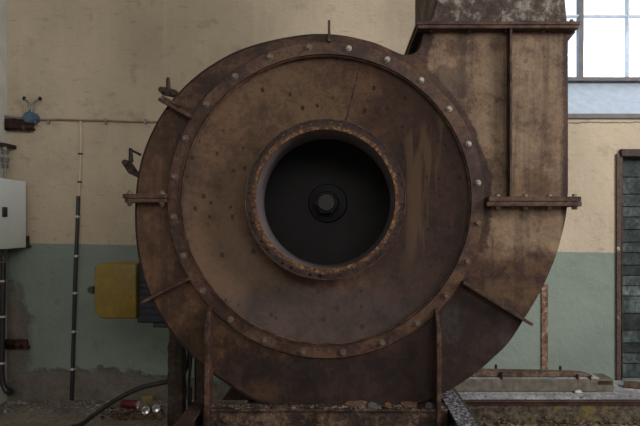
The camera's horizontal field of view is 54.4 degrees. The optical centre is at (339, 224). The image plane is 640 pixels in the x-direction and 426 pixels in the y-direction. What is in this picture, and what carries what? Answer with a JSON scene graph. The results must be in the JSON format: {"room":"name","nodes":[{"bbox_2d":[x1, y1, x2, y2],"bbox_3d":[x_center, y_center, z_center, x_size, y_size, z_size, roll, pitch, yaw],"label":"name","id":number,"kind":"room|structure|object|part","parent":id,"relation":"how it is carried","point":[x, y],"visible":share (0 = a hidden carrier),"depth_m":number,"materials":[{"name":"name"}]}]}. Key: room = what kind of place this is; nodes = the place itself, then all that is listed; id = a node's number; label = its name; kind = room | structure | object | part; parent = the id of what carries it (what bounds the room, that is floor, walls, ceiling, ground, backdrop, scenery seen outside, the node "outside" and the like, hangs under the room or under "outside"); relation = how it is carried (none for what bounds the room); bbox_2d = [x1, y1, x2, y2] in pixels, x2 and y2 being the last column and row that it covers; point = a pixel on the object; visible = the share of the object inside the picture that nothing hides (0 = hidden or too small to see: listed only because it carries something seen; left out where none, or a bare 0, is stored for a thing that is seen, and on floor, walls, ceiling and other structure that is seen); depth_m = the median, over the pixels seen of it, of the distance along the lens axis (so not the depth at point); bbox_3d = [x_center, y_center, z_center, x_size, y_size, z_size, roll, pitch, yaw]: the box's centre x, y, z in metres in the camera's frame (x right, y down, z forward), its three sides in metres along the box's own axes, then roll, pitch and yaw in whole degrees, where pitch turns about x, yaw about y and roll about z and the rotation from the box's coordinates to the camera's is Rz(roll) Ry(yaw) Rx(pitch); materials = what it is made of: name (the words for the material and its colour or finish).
{"room":"abandoned factory hall","nodes":[
{"label":"abandoned factory hall","id":0,"kind":"room"},
{"bbox_2d":[0,0,6,403],"bbox_3d":[-2.371,-0.930,-0.025,0.300,4.200,8.350,0,0,0],"label":"wall","id":1,"kind":"structure","parent":0,"point":[3,3],"depth_m":4.11,"materials":[{"name":"beige paint"}]},
{"bbox_2d":[0,249,14,395],"bbox_3d":[-2.163,0.610,4.021,0.115,0.987,0.054,0,0,0],"label":"cable","id":2,"kind":"object","parent":1,"relation":"attached to","point":[3,260],"visible":0.94,"depth_m":4.00,"materials":[{"name":"rubber"}]},
{"bbox_2d":[0,178,25,248],"bbox_3d":[-2.139,-0.069,3.799,0.164,0.435,0.607,0,0,0],"label":"upper cabinet","id":3,"kind":"object","parent":1,"relation":"attached to","point":[12,192],"visible":1,"depth_m":3.93,"materials":[{"name":"grey metal"}]},
{"bbox_2d":[0,142,16,178],"bbox_3d":[-2.179,-0.404,4.072,0.080,0.278,0.155,0,0,0],"label":"cable bundle","id":4,"kind":"object","parent":3,"relation":"attached to","point":[5,146],"visible":0.93,"depth_m":4.01,"materials":[{"name":"metal"}]},
{"bbox_2d":[0,400,639,425],"bbox_3d":[1.190,1.270,0.075,7.421,0.200,9.150,0,0,0],"label":"floor","id":5,"kind":"structure","parent":0,"point":[29,417],"depth_m":3.80,"materials":[{"name":"concrete"}]},
{"bbox_2d":[3,399,193,415],"bbox_3d":[-1.576,1.166,3.984,1.266,0.017,0.343,0,0,0],"label":"crumbs","id":6,"kind":"object","parent":5,"relation":"on","point":[18,402],"visible":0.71,"depth_m":4.05,"materials":[{"name":"paint"}]},
{"bbox_2d":[120,399,139,408],"bbox_3d":[-1.339,1.143,3.967,0.116,0.055,0.055,0,0,13],"label":"can","id":7,"kind":"object","parent":5,"relation":"on","point":[132,404],"visible":0.95,"depth_m":3.95,"materials":[{"name":"metal"}]},
{"bbox_2d":[71,352,189,425],"bbox_3d":[-1.164,0.867,3.433,0.777,0.611,0.267,0,0,0],"label":"power cable","id":8,"kind":"object","parent":5,"relation":"on","point":[161,382],"visible":0.69,"depth_m":3.43,"materials":[{"name":"black rubber"}]},
{"bbox_2d":[100,405,164,420],"bbox_3d":[-1.284,1.167,3.878,0.446,0.013,0.318,0,0,0],"label":"leaf litter","id":9,"kind":"object","parent":5,"relation":"on","point":[129,412],"visible":0.77,"depth_m":3.82,"materials":[{"name":"brown plant"}]},
{"bbox_2d":[139,402,149,414],"bbox_3d":[-1.220,1.143,3.882,0.055,0.055,0.116,0,0,-26],"label":"can","id":10,"kind":"object","parent":5,"relation":"on","point":[144,407],"visible":1,"depth_m":3.84,"materials":[{"name":"metal"}]},
{"bbox_2d":[141,394,154,406],"bbox_3d":[-1.241,1.136,4.025,0.077,0.068,0.050,0,0,0],"label":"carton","id":11,"kind":"object","parent":5,"relation":"on","point":[148,398],"visible":0.56,"depth_m":4.00,"materials":[{"name":"yellow cardboard"}]},
{"bbox_2d":[151,400,159,411],"bbox_3d":[-1.163,1.143,3.924,0.055,0.055,0.116,0,0,-20],"label":"can","id":12,"kind":"object","parent":5,"relation":"on","point":[155,405],"visible":1,"depth_m":3.88,"materials":[{"name":"metal"}]},
{"bbox_2d":[167,330,186,425],"bbox_3d":[-0.839,0.843,3.205,0.081,0.654,0.090,0,0,0],"label":"support post","id":13,"kind":"object","parent":5,"relation":"on","point":[176,377],"visible":0.78,"depth_m":3.16,"materials":[{"name":"brown metal"}]},
{"bbox_2d":[87,261,167,327],"bbox_3d":[-0.968,0.353,3.235,0.582,0.326,0.290,0,0,0],"label":"motor","id":14,"kind":"object","parent":13,"relation":"on","point":[119,288],"visible":0.59,"depth_m":3.09,"materials":[{"name":"yellow metal"}]},
{"bbox_2d":[187,355,192,406],"bbox_3d":[-0.792,0.781,3.309,0.035,0.469,0.037,0,0,0],"label":"cable","id":15,"kind":"object","parent":14,"relation":"hanging from","point":[189,388],"visible":0.53,"depth_m":3.29,"materials":[{"name":"black rubber"}]},
{"bbox_2d":[194,359,203,399],"bbox_3d":[-0.686,0.833,3.095,0.093,0.673,0.090,0,0,0],"label":"upright","id":16,"kind":"object","parent":5,"relation":"on","point":[199,369],"visible":0.21,"depth_m":3.06,"materials":[{"name":"brown metal"}]},
{"bbox_2d":[247,388,480,425],"bbox_3d":[0.005,1.025,2.850,1.250,0.310,1.400,0,0,0],"label":"concrete foundation","id":17,"kind":"object","parent":5,"relation":"on","point":[454,389],"visible":0.12,"depth_m":3.05,"materials":[{"name":"grey concrete"}]},
{"bbox_2d":[222,387,251,399],"bbox_3d":[-0.181,0.406,3.160,0.804,0.923,0.200,0,0,0],"label":"pedestal","id":18,"kind":"object","parent":17,"relation":"on","point":[232,394],"visible":0.09,"depth_m":3.08,"materials":[{"name":"brown metal"}]},
{"bbox_2d":[173,388,477,425],"bbox_3d":[-0.051,0.794,2.795,1.097,0.150,1.250,0,0,0],"label":"base frame","id":19,"kind":"object","parent":17,"relation":"on","point":[454,412],"visible":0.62,"depth_m":2.44,"materials":[{"name":"brown metal"}]},
{"bbox_3d":[-0.570,0.794,2.365,0.060,0.150,0.390,0,0,0],"label":"rail","id":20,"kind":"part","parent":19,"relation":"part of","materials":[{"name":"brown metal"}]},
{"bbox_2d":[211,403,443,409],"bbox_3d":[-0.059,0.716,2.456,0.936,0.013,0.074,0,0,0],"label":"debris","id":21,"kind":"object","parent":19,"relation":"on","point":[318,406],"visible":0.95,"depth_m":2.44,"materials":[{"name":"brown stone"}]},
{"bbox_2d":[345,400,367,407],"bbox_3d":[0.065,0.707,2.460,0.091,0.024,0.027,0,0,0],"label":"flake","id":22,"kind":"object","parent":19,"relation":"on","point":[359,403],"visible":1,"depth_m":2.46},
{"bbox_2d":[367,401,378,408],"bbox_3d":[0.130,0.707,2.440,0.043,0.023,0.028,0,0,17],"label":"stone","id":23,"kind":"object","parent":19,"relation":"on","point":[371,404],"visible":1,"depth_m":2.44,"materials":[{"name":"grey stone"}]},
{"bbox_2d":[384,402,391,408],"bbox_3d":[0.188,0.708,2.441,0.030,0.022,0.029,0,0,0],"label":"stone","id":24,"kind":"object","parent":19,"relation":"on","point":[387,404],"visible":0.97,"depth_m":2.44,"materials":[{"name":"orange stone"}]},
{"bbox_2d":[400,401,416,407],"bbox_3d":[0.272,0.709,2.461,0.068,0.019,0.030,0,0,0],"label":"flake","id":25,"kind":"object","parent":19,"relation":"on","point":[403,403],"visible":0.97,"depth_m":2.46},
{"bbox_2d":[425,402,431,408],"bbox_3d":[0.346,0.708,2.441,0.029,0.021,0.030,0,0,-37],"label":"flake","id":26,"kind":"object","parent":19,"relation":"on","point":[428,404],"visible":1,"depth_m":2.44,"materials":[{"name":"grey stone"}]},
{"bbox_3d":[0.461,0.794,2.795,0.073,0.150,1.250,0,0,0],"label":"rail","id":27,"kind":"part","parent":19,"relation":"part of","materials":[{"name":"grey metal"}]},
{"bbox_2d":[122,20,581,425],"bbox_3d":[0.037,0.030,2.949,1.830,1.680,1.102,0,0,0],"label":"fan","id":28,"kind":"object","parent":17,"relation":"on","point":[328,218],"visible":1,"depth_m":2.49,"materials":[{"name":"brown metal"}]},
{"bbox_3d":[-0.850,-0.284,2.530,0.020,0.057,0.020,0,0,0],"label":"clamp handle","id":29,"kind":"part","parent":28,"relation":"part of","materials":[{"name":"metal"}]},
{"bbox_3d":[-0.699,-0.572,2.530,0.020,0.055,0.020,0,0,0],"label":"clamp handle","id":30,"kind":"part","parent":28,"relation":"part of","materials":[{"name":"brown metal"}]},
{"bbox_3d":[-0.514,0.591,2.444,0.018,0.558,0.092,0,0,0],"label":"support plate","id":31,"kind":"part","parent":28,"relation":"part of","materials":[{"name":"brown metal"}]},
{"bbox_3d":[0.382,0.599,2.444,0.018,0.542,0.092,0,0,0],"label":"support plate","id":32,"kind":"part","parent":28,"relation":"part of","materials":[{"name":"brown metal"}]},
{"bbox_2d":[404,0,579,54],"bbox_3d":[0.622,-1.908,2.715,0.643,2.244,0.550,0,0,0],"label":"duct","id":33,"kind":"object","parent":28,"relation":"attached to","point":[427,12],"visible":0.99,"depth_m":2.47,"materials":[{"name":"metal"}]},
{"bbox_2d":[458,380,639,423],"bbox_3d":[2.614,1.098,3.894,3.968,0.143,0.509,0,0,0],"label":"platform","id":34,"kind":"object","parent":5,"relation":"on","point":[624,409],"visible":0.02,"depth_m":3.65,"materials":[{"name":"concrete"}]},
{"bbox_2d":[454,364,613,391],"bbox_3d":[1.196,0.958,3.918,0.993,0.148,0.152,0,0,0],"label":"kerb","id":35,"kind":"object","parent":34,"relation":"on","point":[599,382],"visible":0.79,"depth_m":3.84,"materials":[{"name":"grey concrete"}]},
{"bbox_2d":[471,368,592,376],"bbox_3d":[1.187,0.925,3.899,0.782,0.043,0.060,0,0,0],"label":"wooden plank","id":36,"kind":"object","parent":35,"relation":"on","point":[482,372],"visible":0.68,"depth_m":3.87,"materials":[{"name":"wood"}]},
{"bbox_2d":[462,392,639,399],"bbox_3d":[1.501,1.029,3.750,1.602,0.013,0.169,0,0,0],"label":"debris","id":37,"kind":"object","parent":34,"relation":"on","point":[590,396],"visible":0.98,"depth_m":3.75,"materials":[{"name":"paint"}]},
{"bbox_2d":[623,381,639,388],"bbox_3d":[1.955,1.013,3.904,0.318,0.032,0.060,0,0,22],"label":"board","id":38,"kind":"object","parent":34,"relation":"on","point":[627,384],"visible":1,"depth_m":3.92,"materials":[{"name":"brown wood"}]},
{"bbox_2d":[476,416,639,425],"bbox_3d":[1.483,1.143,3.430,1.655,0.066,0.417,0,0,0],"label":"rubble","id":39,"kind":"object","parent":5,"relation":"on","point":[503,420],"visible":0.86,"depth_m":3.60,"materials":[{"name":"brown stone"}]},
{"bbox_2d":[7,0,639,399],"bbox_3d":[1.040,-0.930,4.400,7.121,4.200,0.500,0,0,0],"label":"wall","id":40,"kind":"structure","parent":0,"point":[85,59],"depth_m":4.15,"materials":[{"name":"paint"}]},
{"bbox_2d":[5,339,30,348],"bbox_3d":[-2.142,0.786,4.118,0.158,0.064,0.064,0,0,0],"label":"wall bracket","id":41,"kind":"object","parent":40,"relation":"attached to","point":[9,343],"visible":0.88,"depth_m":4.10,"materials":[{"name":"brown metal"}]},
{"bbox_2d":[4,119,35,131],"bbox_3d":[-2.126,-0.661,4.125,0.192,0.086,0.049,0,0,0],"label":"wall bracket","id":42,"kind":"object","parent":40,"relation":"attached to","point":[9,124],"visible":0.94,"depth_m":4.12,"materials":[{"name":"brown metal"}]},
{"bbox_2d":[26,236,30,247],"bbox_3d":[-2.115,0.111,4.130,0.116,0.077,0.041,0,0,0],"label":"wall bracket","id":43,"kind":"object","parent":40,"relation":"attached to","point":[27,237],"visible":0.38,"depth_m":4.11,"materials":[{"name":"brown metal"}]},
{"bbox_2d":[22,96,41,124],"bbox_3d":[-2.031,-0.754,4.104,0.124,0.185,0.091,0,0,0],"label":"junction box","id":44,"kind":"object","parent":40,"relation":"attached to","point":[29,117],"visible":1,"depth_m":4.09,"materials":[{"name":"blue plastic"}]},
{"bbox_3d":[-2.038,-0.706,4.064,0.059,0.059,0.011,0,0,0],"label":"lid","id":45,"kind":"part","parent":44,"relation":"part of","materials":[{"name":"blue plastic"}]},
{"bbox_2d":[69,121,82,400],"bbox_3d":[-1.755,0.234,4.130,0.080,1.858,0.039,0,0,0],"label":"conduit","id":46,"kind":"object","parent":40,"relation":"attached to","point":[77,216],"visible":1,"depth_m":4.12,"materials":[{"name":"black metal"}]},
{"bbox_2d":[4,115,156,123],"bbox_3d":[-1.553,-0.701,4.131,1.377,0.058,0.038,0,0,0],"label":"cable","id":47,"kind":"object","parent":40,"relation":"attached to","point":[105,121],"visible":0.77,"depth_m":4.13,"materials":[{"name":"metal"}]},
{"bbox_2d":[541,284,547,369],"bbox_3d":[1.362,0.713,4.144,0.043,0.638,0.012,0,0,0],"label":"strip","id":48,"kind":"object","parent":40,"relation":"attached to","point":[544,291],"visible":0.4,"depth_m":4.14,"materials":[{"name":"brown metal"}]},
{"bbox_2d":[566,0,639,81],"bbox_3d":[2.125,-1.502,4.480,1.950,0.938,0.060,0,0,0],"label":"window","id":49,"kind":"structure","parent":40,"relation":"in","point":[579,16],"depth_m":4.46,"materials":[{"name":"metal"}]},
{"bbox_2d":[568,82,639,113],"bbox_3d":[2.125,-0.882,4.336,1.950,0.303,0.348,0,0,0],"label":"window sill","id":50,"kind":"structure","parent":40,"relation":"attached to","point":[583,97],"depth_m":4.34,"materials":[{"name":"white paint"}]},
{"bbox_2d":[568,114,639,118],"bbox_3d":[2.125,-0.724,4.155,1.950,0.033,0.050,0,0,0],"label":"trim","id":51,"kind":"structure","parent":40,"relation":"attached to","point":[570,116],"depth_m":4.13,"materials":[{"name":"paint"}]},
{"bbox_2d":[615,149,639,379],"bbox_3d":[2.369,0.275,4.195,1.062,1.557,0.150,0,0,0],"label":"door","id":52,"kind":"structure","parent":40,"relation":"in","point":[627,162],"depth_m":4.20,"materials":[{"name":"grey metal"}]},
{"bbox_3d":[1.859,0.289,4.165,0.042,1.529,0.070,0,0,0],"label":"frame","id":53,"kind":"part","parent":52,"relation":"part of","materials":[{"name":"brown metal"}]}
]}

